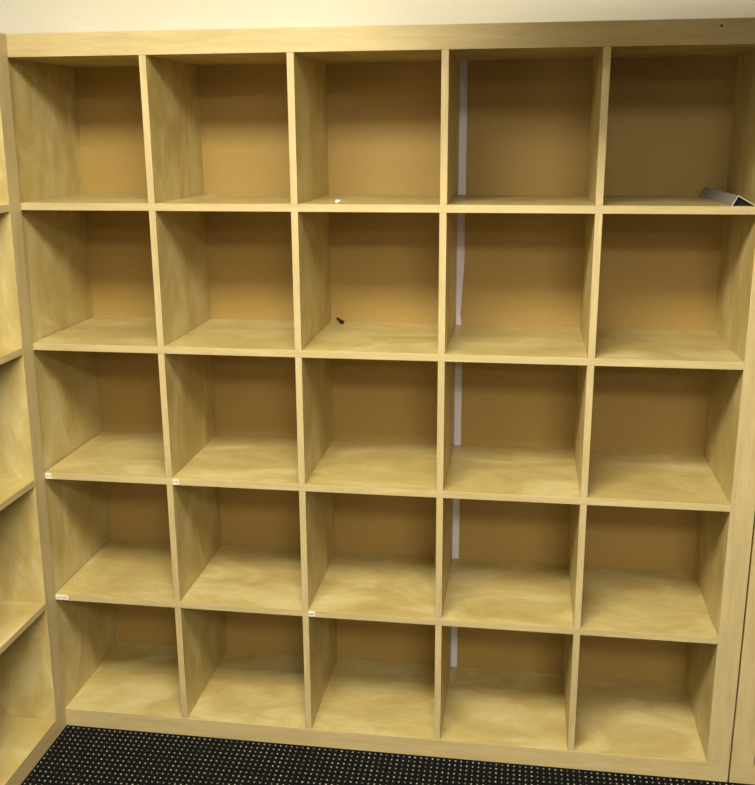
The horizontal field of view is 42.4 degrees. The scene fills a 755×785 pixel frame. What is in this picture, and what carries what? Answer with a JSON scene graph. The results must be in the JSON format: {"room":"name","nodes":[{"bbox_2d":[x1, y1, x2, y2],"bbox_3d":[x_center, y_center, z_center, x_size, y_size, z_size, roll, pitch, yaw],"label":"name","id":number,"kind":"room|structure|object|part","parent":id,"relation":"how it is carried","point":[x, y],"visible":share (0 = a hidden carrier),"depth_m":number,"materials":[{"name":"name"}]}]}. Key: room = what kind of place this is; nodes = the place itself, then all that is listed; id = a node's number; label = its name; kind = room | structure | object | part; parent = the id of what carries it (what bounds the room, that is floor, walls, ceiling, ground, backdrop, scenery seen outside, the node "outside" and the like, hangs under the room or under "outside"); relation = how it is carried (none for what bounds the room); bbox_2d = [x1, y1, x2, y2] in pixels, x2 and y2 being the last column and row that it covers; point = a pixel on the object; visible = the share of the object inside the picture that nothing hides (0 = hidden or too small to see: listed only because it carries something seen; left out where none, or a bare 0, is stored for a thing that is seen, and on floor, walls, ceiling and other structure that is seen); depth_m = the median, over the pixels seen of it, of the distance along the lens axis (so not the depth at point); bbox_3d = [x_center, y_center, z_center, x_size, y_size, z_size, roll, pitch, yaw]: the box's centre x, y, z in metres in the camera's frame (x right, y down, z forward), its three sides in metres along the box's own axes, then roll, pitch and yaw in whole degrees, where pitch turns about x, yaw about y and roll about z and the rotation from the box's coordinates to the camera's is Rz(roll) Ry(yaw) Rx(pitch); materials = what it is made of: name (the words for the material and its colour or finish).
{"room":"storage room","nodes":[
{"label":"storage room","id":0,"kind":"room"},
{"bbox_2d":[0,0,754,33],"bbox_3d":[0.922,-0.315,2.607,4.580,2.500,0.100,2,15,8],"label":"wall","id":1,"kind":"structure","parent":0,"point":[16,16],"depth_m":2.54,"materials":[{"name":"paint"}]},
{"bbox_2d":[21,725,752,784],"bbox_3d":[0.452,1.771,-0.155,4.580,0.100,6.583,2,15,8],"label":"floor","id":2,"kind":"structure","parent":0,"point":[80,755],"depth_m":2.58,"materials":[{"name":"carpet"}]},
{"bbox_2d":[0,33,66,784],"bbox_3d":[-1.202,0.282,1.671,0.399,1.853,1.853,2,15,8],"label":"cube bookcase","id":3,"kind":"object","parent":2,"relation":"on","point":[32,701],"visible":1,"depth_m":2.54,"materials":[{"name":"brown wood"}]},
{"bbox_3d":[-1.196,-0.587,1.437,0.377,0.053,1.853,2,15,8],"label":"panel","id":4,"kind":"part","parent":3,"relation":"part of","materials":[{"name":"brown wood"}]},
{"bbox_3d":[-1.198,-0.226,1.534,0.376,0.018,1.741,2,15,8],"label":"shelf","id":5,"kind":"part","parent":3,"relation":"part of","materials":[{"name":"brown wood"}]},
{"bbox_3d":[-1.200,0.114,1.625,0.376,0.018,1.741,2,15,8],"label":"shelf","id":6,"kind":"part","parent":3,"relation":"part of","materials":[{"name":"brown wood"}]},
{"bbox_3d":[-1.202,0.451,1.716,0.376,0.018,1.741,2,15,8],"label":"shelf","id":7,"kind":"part","parent":3,"relation":"part of","materials":[{"name":"brown wood"}]},
{"bbox_3d":[-1.204,0.790,1.807,0.376,0.018,1.741,2,15,8],"label":"shelf","id":8,"kind":"part","parent":3,"relation":"part of","materials":[{"name":"brown wood"}]},
{"bbox_3d":[-1.206,1.151,1.904,0.377,0.053,1.853,2,15,8],"label":"panel","id":9,"kind":"part","parent":3,"relation":"part of","materials":[{"name":"brown wood"}]},
{"bbox_2d":[6,17,754,781],"bbox_3d":[0.009,0.031,2.586,1.853,1.853,0.382,2,15,8],"label":"cube bookcase","id":10,"kind":"object","parent":2,"relation":"on","point":[501,508],"depth_m":2.62,"materials":[{"name":"brown wood"}]},
{"bbox_3d":[-0.880,0.002,2.713,0.056,1.746,0.376,2,15,8],"label":"panel","id":11,"kind":"part","parent":10,"relation":"part of","materials":[{"name":"brown wood"}]},
{"bbox_3d":[-0.330,-0.029,2.818,1.092,1.829,0.003,2,15,8],"label":"panel","id":12,"kind":"part","parent":10,"relation":"part of","materials":[{"name":"brown wood"}]},
{"bbox_3d":[0.003,-0.838,2.352,1.853,0.053,0.376,2,15,8],"label":"panel","id":13,"kind":"part","parent":10,"relation":"part of","materials":[{"name":"brown wood"}]},
{"bbox_3d":[0.009,0.540,2.720,1.746,0.018,0.376,2,15,8],"label":"shelf","id":14,"kind":"part","parent":10,"relation":"part of","materials":[{"name":"brown wood"}]},
{"bbox_3d":[0.009,0.200,2.629,1.742,0.018,0.376,2,15,8],"label":"shelf","id":15,"kind":"part","parent":10,"relation":"part of","materials":[{"name":"brown wood"}]},
{"bbox_3d":[0.005,-0.477,2.448,1.741,0.018,0.376,2,15,8],"label":"shelf","id":16,"kind":"part","parent":10,"relation":"part of","materials":[{"name":"brown wood"}]},
{"bbox_3d":[0.007,-0.137,2.539,1.741,0.018,0.376,2,15,8],"label":"shelf","id":17,"kind":"part","parent":10,"relation":"part of","materials":[{"name":"brown wood"}]},
{"bbox_3d":[0.013,0.901,2.816,1.853,0.053,0.376,2,15,8],"label":"panel","id":18,"kind":"part","parent":10,"relation":"part of","materials":[{"name":"brown wood"}]},
{"bbox_3d":[0.586,0.001,2.685,0.721,1.829,0.003,2,15,8],"label":"panel","id":19,"kind":"part","parent":10,"relation":"part of","materials":[{"name":"brown wood"}]},
{"bbox_3d":[0.897,0.061,2.455,0.056,1.746,0.376,2,15,8],"label":"panel","id":20,"kind":"part","parent":10,"relation":"part of","materials":[{"name":"brown wood"}]},
{"bbox_3d":[0.826,-0.466,2.307,0.053,0.023,0.338,1,15,6],"label":"metal strip","id":21,"kind":"part","parent":10,"relation":"part of","materials":[{"name":"silver metal"}]},
{"bbox_2d":[728,513,754,784],"bbox_3d":[1.845,0.092,2.318,1.853,1.853,0.379,2,15,8],"label":"cube bookcase","id":22,"kind":"object","parent":2,"relation":"on","point":[742,753],"visible":0.29,"depth_m":2.45,"materials":[{"name":"brown wood"}]},
{"bbox_3d":[1.850,0.962,2.549,1.853,0.053,0.376,2,15,8],"label":"panel","id":23,"kind":"part","parent":22,"relation":"part of","materials":[{"name":"brown wood"}]}
]}

